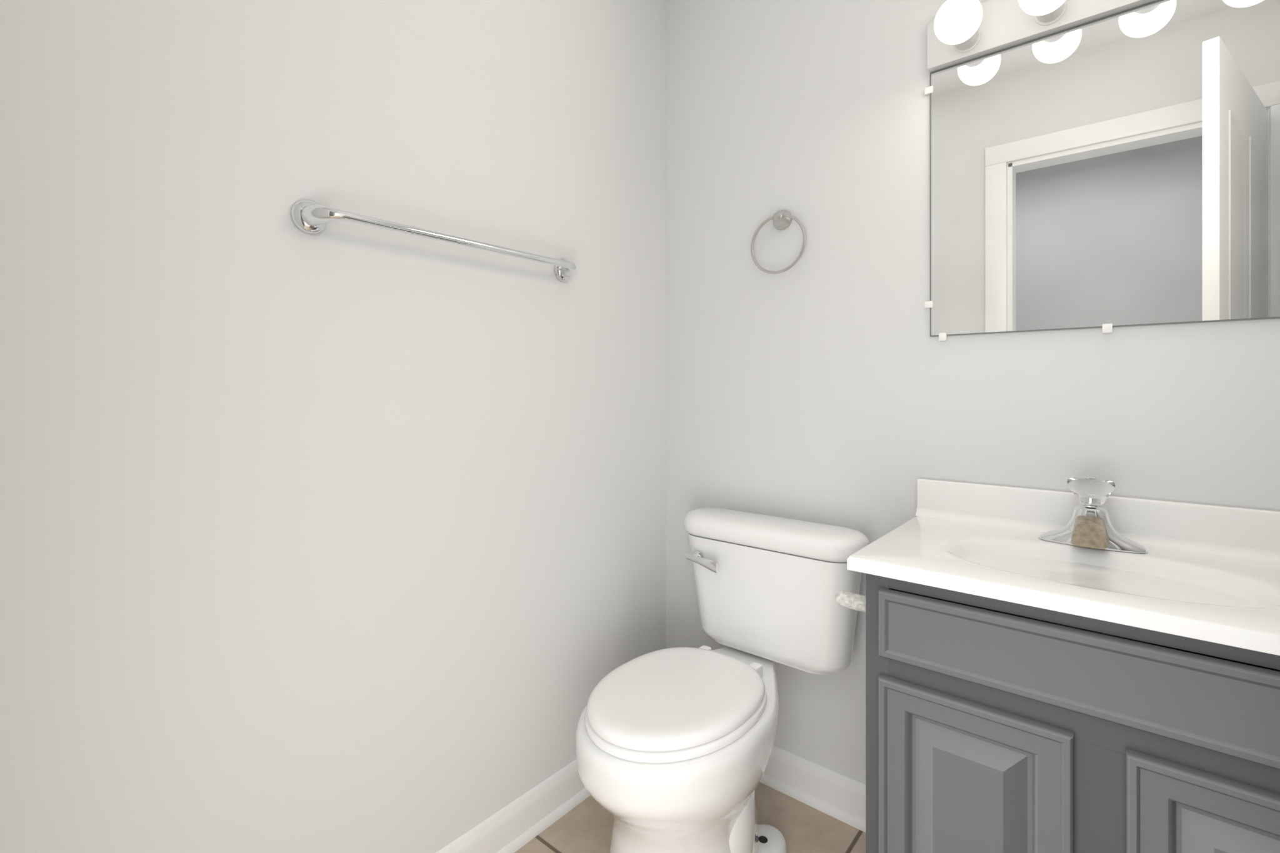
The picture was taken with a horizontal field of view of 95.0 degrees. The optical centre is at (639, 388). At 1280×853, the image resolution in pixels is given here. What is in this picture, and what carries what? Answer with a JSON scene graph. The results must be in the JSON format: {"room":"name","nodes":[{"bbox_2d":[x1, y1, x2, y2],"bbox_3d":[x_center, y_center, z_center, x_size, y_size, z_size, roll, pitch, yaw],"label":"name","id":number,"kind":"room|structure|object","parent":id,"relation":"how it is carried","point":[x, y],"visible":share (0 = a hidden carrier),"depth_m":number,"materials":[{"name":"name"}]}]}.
{"room":"bathroom","nodes":[
{"label":"bathroom","id":0,"kind":"room"},
{"bbox_2d":[0,0,665,852],"bbox_3d":[-0.439,-0.140,1.307,0.100,2.440,1.700,0,0,40],"label":"wall","id":1,"kind":"structure","parent":0,"point":[339,536],"depth_m":1.06,"materials":[{"name":"paint"}]},
{"bbox_2d":[290,199,576,281],"bbox_3d":[-0.369,-0.306,1.260,0.066,0.060,0.670,0,0,40],"label":"towel rail","id":2,"kind":"object","parent":1,"relation":"attached to","point":[310,217],"visible":1,"depth_m":1.10,"materials":[{"name":"silver metal"}]},
{"bbox_2d":[435,759,590,852],"bbox_3d":[-0.385,1.030,1.274,0.024,0.101,1.482,0,0,40],"label":"baseboard","id":3,"kind":"structure","parent":1,"relation":"attached to","point":[517,824],"depth_m":1.41,"materials":[{"name":"white paint"}]},
{"bbox_2d":[514,781,865,852],"bbox_3d":[0.198,1.110,0.775,1.760,0.060,1.700,0,0,40],"label":"floor","id":4,"kind":"structure","parent":0,"point":[585,825],"depth_m":1.44,"materials":[{"name":"tile"}]},
{"bbox_2d":[575,507,869,852],"bbox_3d":[0.169,0.707,1.306,0.497,0.746,0.657,0,0,40],"label":"toilet","id":5,"kind":"object","parent":4,"relation":"on","point":[673,747],"visible":0.96,"depth_m":1.27,"materials":[{"name":"white ceramic"}]},
{"bbox_2d":[846,478,1279,852],"bbox_3d":[0.771,0.644,0.975,0.690,0.872,0.453,0,0,40],"label":"bathroom vanity","id":6,"kind":"object","parent":4,"relation":"on","point":[1028,689],"visible":0.96,"depth_m":0.90,"materials":[{"name":"grey wood"}]},
{"bbox_2d":[835,590,865,612],"bbox_3d":[0.413,0.408,1.123,0.079,0.048,0.048,0,0,40],"label":"paper holder","id":7,"kind":"object","parent":6,"relation":"attached to","point":[853,601],"visible":0.56,"depth_m":1.12,"materials":[{"name":"stone"}]},
{"bbox_2d":[1038,476,1147,553],"bbox_3d":[0.826,0.226,1.077,0.160,0.126,0.106,0,0,40],"label":"faucet","id":8,"kind":"object","parent":6,"relation":"on","point":[1089,524],"visible":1,"depth_m":1.06,"materials":[{"name":"chrome"},{"name":"marble"},{"name":"acrylic"}]},
{"bbox_2d":[665,0,1279,784],"bbox_3d":[0.711,-0.140,1.389,1.560,2.440,0.100,0,0,40],"label":"wall","id":9,"kind":"structure","parent":0,"point":[825,379],"depth_m":1.48,"materials":[{"name":"paint"}]},
{"bbox_2d":[750,209,806,274],"bbox_3d":[0.375,-0.396,1.579,0.161,0.178,0.037,0,0,40],"label":"towel ring","id":10,"kind":"object","parent":9,"relation":"attached to","point":[782,219],"visible":0.98,"depth_m":1.57,"materials":[{"name":"grey metal"}]},
{"bbox_2d":[759,745,865,832],"bbox_3d":[0.364,1.030,1.597,0.760,0.101,0.024,0,0,40],"label":"baseboard","id":11,"kind":"structure","parent":9,"relation":"attached to","point":[839,796],"depth_m":1.52,"materials":[{"name":"white paint"}]},
{"bbox_2d":[926,0,1158,73],"bbox_3d":[0.856,-0.777,1.098,0.618,0.114,0.159,0,0,40],"label":"light bar","id":12,"kind":"object","parent":9,"relation":"attached to","point":[959,31],"visible":1,"depth_m":1.21,"materials":[{"name":"white metal"}]},
{"bbox_2d":[924,0,1279,341],"bbox_3d":[0.957,-0.418,1.112,0.773,0.618,0.008,0,0,40],"label":"mirror","id":13,"kind":"object","parent":9,"relation":"attached to","point":[1107,175],"visible":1,"depth_m":1.14,"materials":[{"name":"clear glass"}]}
]}

